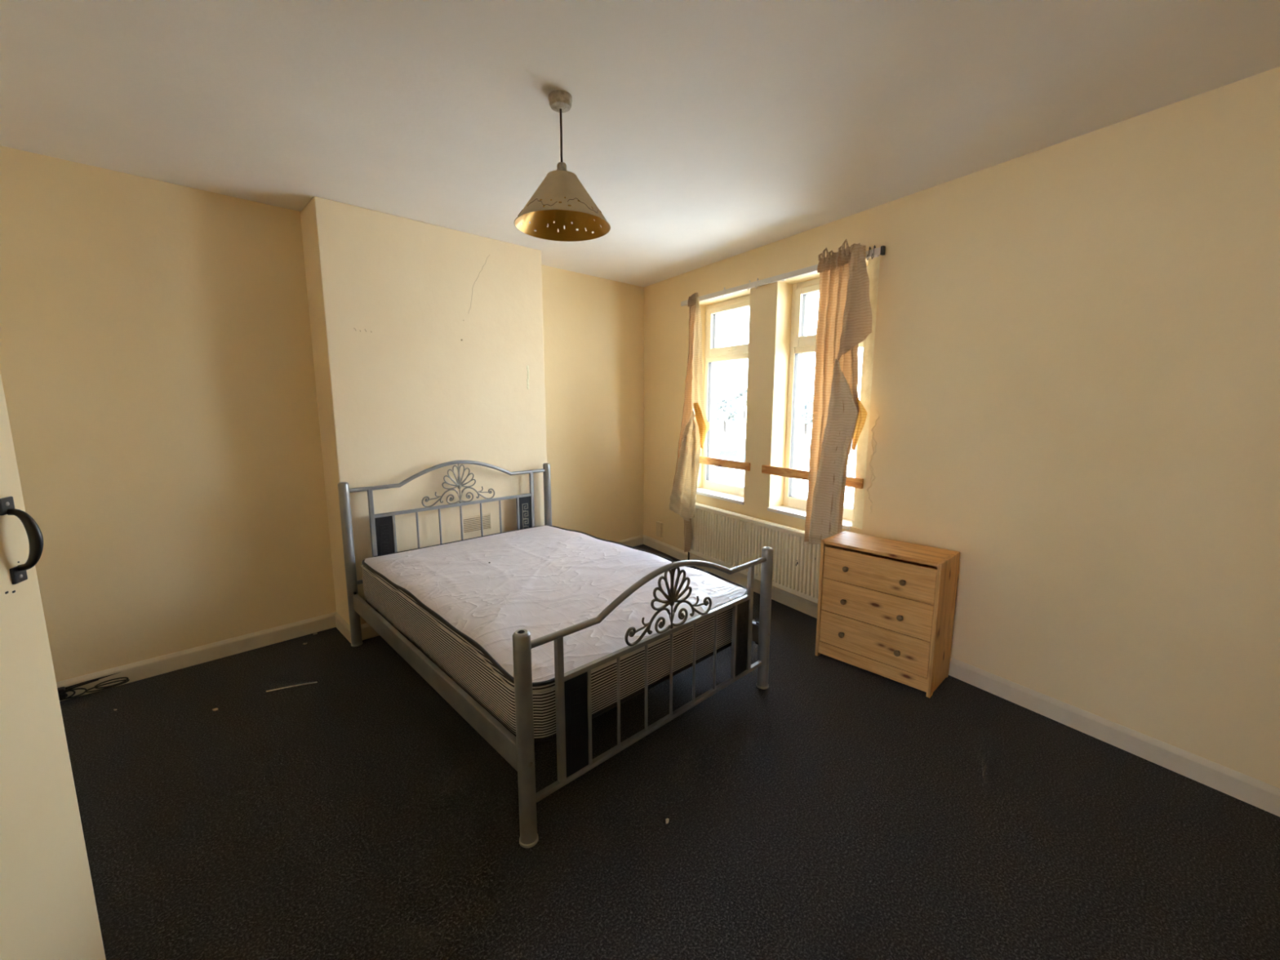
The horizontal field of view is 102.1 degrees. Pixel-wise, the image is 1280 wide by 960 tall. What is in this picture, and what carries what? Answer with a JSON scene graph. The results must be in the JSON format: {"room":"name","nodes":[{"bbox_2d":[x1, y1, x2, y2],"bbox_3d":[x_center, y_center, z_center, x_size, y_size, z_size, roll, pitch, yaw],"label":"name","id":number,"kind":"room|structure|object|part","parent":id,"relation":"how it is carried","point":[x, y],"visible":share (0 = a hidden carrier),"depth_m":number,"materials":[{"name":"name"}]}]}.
{"room":"bedroom","nodes":[
{"label":"bedroom","id":0,"kind":"room"},
{"bbox_2d":[0,145,644,682],"bbox_3d":[-1.556,-0.403,3.878,4.840,2.591,0.276,-8,12,-44],"label":"wall","id":1,"kind":"structure","parent":0,"point":[157,366],"depth_m":2.80,"materials":[{"name":"beige paint"}]},
{"bbox_2d":[56,534,643,701],"bbox_3d":[-1.411,0.871,3.790,4.420,0.098,0.365,-8,12,-44],"label":"baseboard","id":2,"kind":"structure","parent":1,"relation":"attached to","point":[155,666],"depth_m":3.00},
{"bbox_2d":[300,196,546,625],"bbox_3d":[-1.413,-0.374,3.685,1.468,2.591,0.455,-8,12,-44],"label":"wall","id":3,"kind":"structure","parent":0,"point":[428,339],"depth_m":3.33,"materials":[{"name":"beige paint"}]},
{"bbox_2d":[462,511,492,534],"bbox_3d":[-1.169,0.311,3.709,0.230,0.130,0.008,-8,12,-44],"label":"air vent","id":4,"kind":"object","parent":3,"relation":"in","point":[470,524],"visible":0.92,"depth_m":3.70,"materials":[{"name":"beige paint"}]},
{"bbox_2d":[0,0,1279,287],"bbox_3d":[-0.284,-1.446,1.425,6.800,0.200,5.600,-8,12,-44],"label":"ceiling","id":5,"kind":"structure","parent":0,"point":[703,133],"depth_m":1.87,"materials":[{"name":"white paint"}]},
{"bbox_2d":[514,89,610,241],"bbox_3d":[-0.294,-1.193,1.946,0.365,0.454,0.365,-2,9,-12],"label":"pendant lamp","id":6,"kind":"object","parent":5,"relation":"hanging from","point":[561,197],"visible":1,"depth_m":1.93,"materials":[{"name":"beige metal"}]},
{"bbox_3d":[-0.295,-1.057,1.966,0.365,0.179,0.365,-8,12,-44],"label":"lamp shade","id":7,"kind":"part","parent":6,"relation":"part of","materials":[{"name":"gold metal"}]},
{"bbox_2d":[59,544,1279,959],"bbox_3d":[-0.285,1.275,1.833,6.800,0.120,5.600,-8,12,-44],"label":"floor","id":8,"kind":"structure","parent":0,"point":[835,809],"depth_m":1.79,"materials":[{"name":"black carpet"}]},
{"bbox_2d":[57,672,129,700],"bbox_3d":[-2.829,1.058,2.586,0.081,0.072,0.390,8,11,41],"label":"cable","id":9,"kind":"object","parent":8,"relation":"on","point":[62,691],"visible":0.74,"depth_m":2.62,"materials":[{"name":"black plastic"}]},
{"bbox_3d":[-2.807,1.026,2.651,0.018,0.028,0.219,8,12,43],"label":"rod","id":10,"kind":"part","parent":9,"relation":"part of","materials":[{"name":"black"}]},
{"bbox_2d":[266,681,317,692],"bbox_3d":[-1.818,1.079,2.702,0.225,0.007,0.010,-4,9,-23],"label":"twig","id":11,"kind":"object","parent":8,"relation":"on","point":[314,682],"visible":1,"depth_m":2.70,"materials":[{"name":"beige"}]},
{"bbox_2d":[337,460,773,848],"bbox_3d":[-0.548,0.510,2.865,1.469,1.086,2.045,-8,12,-43],"label":"frame","id":12,"kind":"object","parent":8,"relation":"on","point":[573,695],"visible":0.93,"depth_m":2.15,"materials":[{"name":"silver metal"}]},
{"bbox_3d":[-1.740,0.512,3.104,0.057,1.007,0.057,-8,12,-43],"label":"post","id":13,"kind":"part","parent":12,"relation":"part of","materials":[{"name":"silver metal"}]},
{"bbox_3d":[-1.230,0.555,3.599,1.353,0.020,0.020,-8,12,-43],"label":"rail","id":14,"kind":"part","parent":12,"relation":"part of","materials":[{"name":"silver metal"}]},
{"bbox_3d":[-1.591,0.410,3.230,0.104,0.375,0.008,-8,12,-43],"label":"panel","id":15,"kind":"part","parent":12,"relation":"part of","materials":[{"name":"black"}]},
{"bbox_3d":[-1.056,0.837,2.428,0.024,0.100,1.928,-8,12,-43],"label":"rail","id":16,"kind":"part","parent":12,"relation":"part of","materials":[{"name":"silver metal"}]},
{"bbox_3d":[-1.229,-0.064,3.506,1.357,0.141,0.025,-8,12,-43],"label":"arched rail","id":17,"kind":"part","parent":12,"relation":"part of","materials":[{"name":"silver metal"}]},
{"bbox_3d":[-1.230,0.166,3.540,1.105,0.020,0.020,-8,12,-43],"label":"cross rail","id":18,"kind":"part","parent":12,"relation":"part of","materials":[{"name":"silver metal"}]},
{"bbox_3d":[-0.378,0.854,1.702,0.057,0.748,0.057,-8,12,-43],"label":"post","id":19,"kind":"part","parent":12,"relation":"part of","materials":[{"name":"silver metal"}]},
{"bbox_3d":[-0.868,0.309,3.908,0.103,0.375,0.008,-8,12,-43],"label":"panel","id":20,"kind":"part","parent":12,"relation":"part of","materials":[{"name":"black metal"}]},
{"bbox_3d":[-0.720,0.369,4.059,0.057,1.007,0.057,-8,12,-43],"label":"post","id":21,"kind":"part","parent":12,"relation":"part of","materials":[{"name":"silver metal"}]},
{"bbox_2d":[360,525,746,743],"bbox_3d":[-0.549,0.613,2.880,1.357,0.295,1.925,-8,12,-43],"label":"mattress","id":22,"kind":"object","parent":12,"relation":"on","point":[462,603],"visible":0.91,"depth_m":2.40,"materials":[{"name":"white fabric"}]},
{"bbox_3d":[-0.229,0.870,1.846,0.104,0.373,0.008,-8,12,-43],"label":"panel","id":23,"kind":"part","parent":12,"relation":"part of","materials":[{"name":"black"}]},
{"bbox_3d":[0.132,1.014,2.214,1.353,0.020,0.020,-8,12,-43],"label":"rail","id":24,"kind":"part","parent":12,"relation":"part of","materials":[{"name":"silver metal"}]},
{"bbox_3d":[0.132,0.408,2.123,1.357,0.141,0.025,-8,12,-43],"label":"arched rail","id":25,"kind":"part","parent":12,"relation":"part of","materials":[{"name":"silver metal"}]},
{"bbox_3d":[0.132,0.627,2.156,1.105,0.020,0.020,-8,12,-43],"label":"cross rail","id":26,"kind":"part","parent":12,"relation":"part of","materials":[{"name":"silver metal"}]},
{"bbox_3d":[0.494,0.769,2.524,0.104,0.373,0.008,-8,12,-43],"label":"panel","id":27,"kind":"part","parent":12,"relation":"part of","materials":[{"name":"black"}]},
{"bbox_3d":[-0.042,0.695,3.379,0.024,0.100,1.928,-8,12,-43],"label":"rail","id":28,"kind":"part","parent":12,"relation":"part of","materials":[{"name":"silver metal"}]},
{"bbox_3d":[0.642,0.711,2.657,0.057,0.748,0.057,-8,12,-43],"label":"post","id":29,"kind":"part","parent":12,"relation":"part of","materials":[{"name":"silver metal"}]},
{"bbox_2d":[814,531,959,697],"bbox_3d":[1.344,0.706,2.867,0.328,0.700,0.619,-8,12,-43],"label":"dresser","id":30,"kind":"object","parent":8,"relation":"on","point":[886,608],"visible":1,"depth_m":2.73,"materials":[{"name":"brown wood"}]},
{"bbox_3d":[1.145,0.672,3.090,0.301,0.700,0.018,-8,12,-43],"label":"panel","id":31,"kind":"part","parent":30,"relation":"part of","materials":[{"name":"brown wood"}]},
{"bbox_3d":[1.131,0.867,2.898,0.032,0.031,0.031,-8,12,-43],"label":"knob","id":32,"kind":"part","parent":30,"relation":"part of","materials":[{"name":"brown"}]},
{"bbox_3d":[1.131,0.676,2.869,0.032,0.031,0.031,-8,12,-43],"label":"knob","id":33,"kind":"part","parent":30,"relation":"part of","materials":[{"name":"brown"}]},
{"bbox_3d":[1.131,0.489,2.841,0.032,0.031,0.031,-8,12,-43],"label":"knob","id":34,"kind":"part","parent":30,"relation":"part of","materials":[{"name":"brown wood"}]},
{"bbox_3d":[1.254,0.875,2.804,0.016,0.189,0.578,-8,12,-43],"label":"drawer","id":35,"kind":"part","parent":30,"relation":"part of","materials":[{"name":"brown wood"}]},
{"bbox_3d":[1.254,0.684,2.776,0.016,0.189,0.578,-8,12,-43],"label":"drawer","id":36,"kind":"part","parent":30,"relation":"part of","materials":[{"name":"brown wood"}]},
{"bbox_3d":[1.256,0.497,2.750,0.016,0.180,0.578,-8,12,-43],"label":"drawer","id":37,"kind":"part","parent":30,"relation":"part of","materials":[{"name":"brown wood"}]},
{"bbox_3d":[1.338,0.898,2.686,0.032,0.031,0.031,-8,12,-43],"label":"knob","id":38,"kind":"part","parent":30,"relation":"part of","materials":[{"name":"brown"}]},
{"bbox_3d":[1.338,0.708,2.657,0.032,0.031,0.031,-8,12,-43],"label":"knob","id":39,"kind":"part","parent":30,"relation":"part of","materials":[{"name":"brown wood"}]},
{"bbox_3d":[1.338,0.521,2.629,0.032,0.031,0.031,-8,12,-43],"label":"knob","id":40,"kind":"part","parent":30,"relation":"part of","materials":[{"name":"brown wood"}]},
{"bbox_3d":[1.562,0.737,2.662,0.301,0.700,0.018,-8,12,-43],"label":"panel","id":41,"kind":"part","parent":30,"relation":"part of","materials":[{"name":"brown wood"}]},
{"bbox_2d":[643,66,1279,788],"bbox_3d":[1.511,-0.302,3.214,0.306,2.591,5.320,-5,10,-32],"label":"wall","id":42,"kind":"structure","parent":0,"point":[1070,384],"depth_m":2.26,"materials":[{"name":"beige paint"}]},
{"bbox_2d":[656,520,662,537],"bbox_3d":[0.193,0.489,5.153,0.028,0.148,0.084,-5,10,-32],"label":"wall plate","id":43,"kind":"object","parent":42,"relation":"attached to","point":[659,524],"visible":1,"depth_m":5.13,"materials":[{"name":"beige plastic"}]},
{"bbox_2d":[696,294,750,504],"bbox_3d":[0.722,-0.670,4.344,0.229,1.647,0.717,-5,10,-32],"label":"window","id":44,"kind":"structure","parent":42,"relation":"in","point":[733,493],"depth_m":4.50,"materials":[{"name":"beige plastic"}]},
{"bbox_3d":[0.698,0.134,4.450,0.174,0.026,0.717,-5,10,-32],"label":"sill","id":45,"kind":"part","parent":44,"relation":"part of","materials":[{"name":"white"}]},
{"bbox_3d":[0.781,-1.248,4.295,0.069,0.409,0.625,-5,10,-32],"label":"opening sash","id":46,"kind":"part","parent":44,"relation":"part of","materials":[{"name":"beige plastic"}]},
{"bbox_2d":[699,456,750,471],"bbox_3d":[0.678,-0.141,4.282,0.021,0.062,0.646,-5,10,-32],"label":"batten","id":47,"kind":"object","parent":42,"relation":"attached to","point":[703,460],"visible":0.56,"depth_m":4.23,"materials":[{"name":"brown wood"}]},
{"bbox_2d":[688,502,821,603],"bbox_3d":[0.887,0.588,3.978,0.100,0.603,1.648,-5,10,-32],"label":"radiator","id":48,"kind":"object","parent":42,"relation":"attached to","point":[730,540],"visible":0.78,"depth_m":3.89,"materials":[{"name":"white metal"}]},
{"bbox_2d":[680,245,885,529],"bbox_3d":[0.973,-0.626,3.921,0.255,1.686,1.922,-5,10,-32],"label":"window","id":49,"kind":"structure","parent":42,"relation":"in","point":[793,506],"depth_m":3.75,"materials":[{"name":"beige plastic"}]},
{"bbox_2d":[669,292,709,552],"bbox_3d":[0.417,-0.453,4.485,0.108,2.232,0.550,-5,10,-32],"label":"curtain","id":50,"kind":"object","parent":49,"relation":"hanging from","point":[695,427],"visible":1,"depth_m":4.44,"materials":[{"name":"beige fabric"}]},
{"bbox_3d":[0.882,-1.427,3.743,0.039,0.050,1.922,-5,10,-32],"label":"curtain rail","id":51,"kind":"part","parent":49,"relation":"part of","materials":[{"name":"white metal"}]},
{"bbox_3d":[1.299,-1.125,3.478,0.069,0.409,0.615,-5,10,-32],"label":"opening sash","id":52,"kind":"part","parent":49,"relation":"part of","materials":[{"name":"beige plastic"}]},
{"bbox_3d":[1.216,0.256,3.633,0.174,0.026,0.707,-5,10,-32],"label":"sill","id":53,"kind":"part","parent":49,"relation":"part of","materials":[{"name":"white paint"}]},
{"bbox_2d":[804,239,871,545],"bbox_3d":[1.210,-0.493,3.159,0.132,1.865,0.422,-5,10,-32],"label":"curtain","id":54,"kind":"object","parent":49,"relation":"hanging from","point":[844,320],"visible":0.96,"depth_m":3.17,"materials":[{"name":"beige fabric"}]},
{"bbox_2d":[761,464,863,488],"bbox_3d":[1.148,-0.030,3.541,0.022,0.062,0.845,-5,10,-32],"label":"batten","id":55,"kind":"object","parent":42,"relation":"attached to","point":[856,482],"visible":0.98,"depth_m":3.62,"materials":[{"name":"brown wood"}]},
{"bbox_2d":[643,534,1279,817],"bbox_3d":[1.359,0.938,3.352,0.016,0.098,5.000,-5,10,-32],"label":"baseboard","id":56,"kind":"structure","parent":42,"relation":"attached to","point":[1262,795],"depth_m":2.29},
{"label":"outside","id":57,"kind":"structure","parent":0,"visible":0},
{"bbox_2d":[715,414,856,507],"bbox_3d":[50.070,-3.311,54.364,180.000,0.200,240.000,-8,12,-44],"label":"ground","id":58,"kind":"structure","parent":57,"point":[734,428],"depth_m":36.75,"materials":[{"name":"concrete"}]},
{"bbox_2d":[715,395,742,438],"bbox_3d":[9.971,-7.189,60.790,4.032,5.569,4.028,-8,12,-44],"label":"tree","id":59,"kind":"object","parent":58,"relation":"on","point":[727,409],"visible":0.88,"depth_m":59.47,"materials":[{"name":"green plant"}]},
{"bbox_3d":[9.971,-8.408,60.607,4.032,3.105,4.028,-8,12,-44],"label":"crown","id":60,"kind":"part","parent":59,"relation":"part of","materials":[{"name":"white plant"}]},
{"bbox_2d":[715,447,745,462],"bbox_3d":[6.491,-1.621,37.617,4.087,1.398,1.780,2,9,14],"label":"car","id":61,"kind":"object","parent":58,"relation":"on","point":[736,454],"visible":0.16,"depth_m":36.74,"materials":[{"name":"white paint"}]},
{"bbox_2d":[729,383,746,434],"bbox_3d":[15.264,-10.343,75.725,4.432,7.371,4.507,-8,12,-44],"label":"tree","id":62,"kind":"object","parent":58,"relation":"on","point":[740,393],"visible":0.52,"depth_m":74.37,"materials":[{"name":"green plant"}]},
{"bbox_3d":[15.265,-12.188,75.449,4.432,3.641,4.507,-8,12,-44],"label":"crown","id":63,"kind":"part","parent":62,"relation":"part of","materials":[{"name":"white plant"}]},
{"bbox_2d":[715,437,857,454],"bbox_3d":[11.664,-3.229,48.680,40.000,1.300,0.246,2,9,14],"label":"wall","id":64,"kind":"structure","parent":58,"relation":"on","point":[804,444],"depth_m":49.05,"materials":[{"name":"white"}]},
{"bbox_2d":[800,394,813,439],"bbox_3d":[19.426,-7.216,60.660,4.405,5.667,4.217,-8,12,-44],"label":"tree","id":65,"kind":"object","parent":58,"relation":"on","point":[806,405],"visible":0.37,"depth_m":59.10,"materials":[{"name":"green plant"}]},
{"bbox_3d":[19.426,-8.204,60.512,4.405,3.669,4.217,-8,12,-44],"label":"crown","id":66,"kind":"part","parent":65,"relation":"part of","materials":[{"name":"white plant"}]},
{"bbox_3d":[-1.468,0.111,0.453,0.120,2.591,5.250,-8,12,-44],"label":"wall","id":67,"kind":"structure","parent":0,"visible":0},
{"bbox_2d":[0,372,106,959],"bbox_3d":[-1.097,0.368,0.727,0.085,1.978,0.740,-3,9,-20],"label":"door","id":68,"kind":"structure","parent":67,"relation":"in","point":[48,910],"depth_m":1.01,"materials":[{"name":"white paint"}]},
{"bbox_3d":[-1.206,0.049,0.984,0.006,0.032,0.032,-3,9,-20],"label":"handle plate","id":69,"kind":"part","parent":68,"relation":"part of","materials":[{"name":"black paint"}]},
{"bbox_3d":[-1.206,0.183,1.004,0.006,0.032,0.032,-3,9,-20],"label":"handle plate","id":70,"kind":"part","parent":68,"relation":"part of","materials":[{"name":"black paint"}]},
{"bbox_3d":[-1.185,0.115,1.001,0.041,0.123,0.019,-3,9,-20],"label":"handle","id":71,"kind":"part","parent":68,"relation":"part of","materials":[{"name":"black paint"}]}
]}

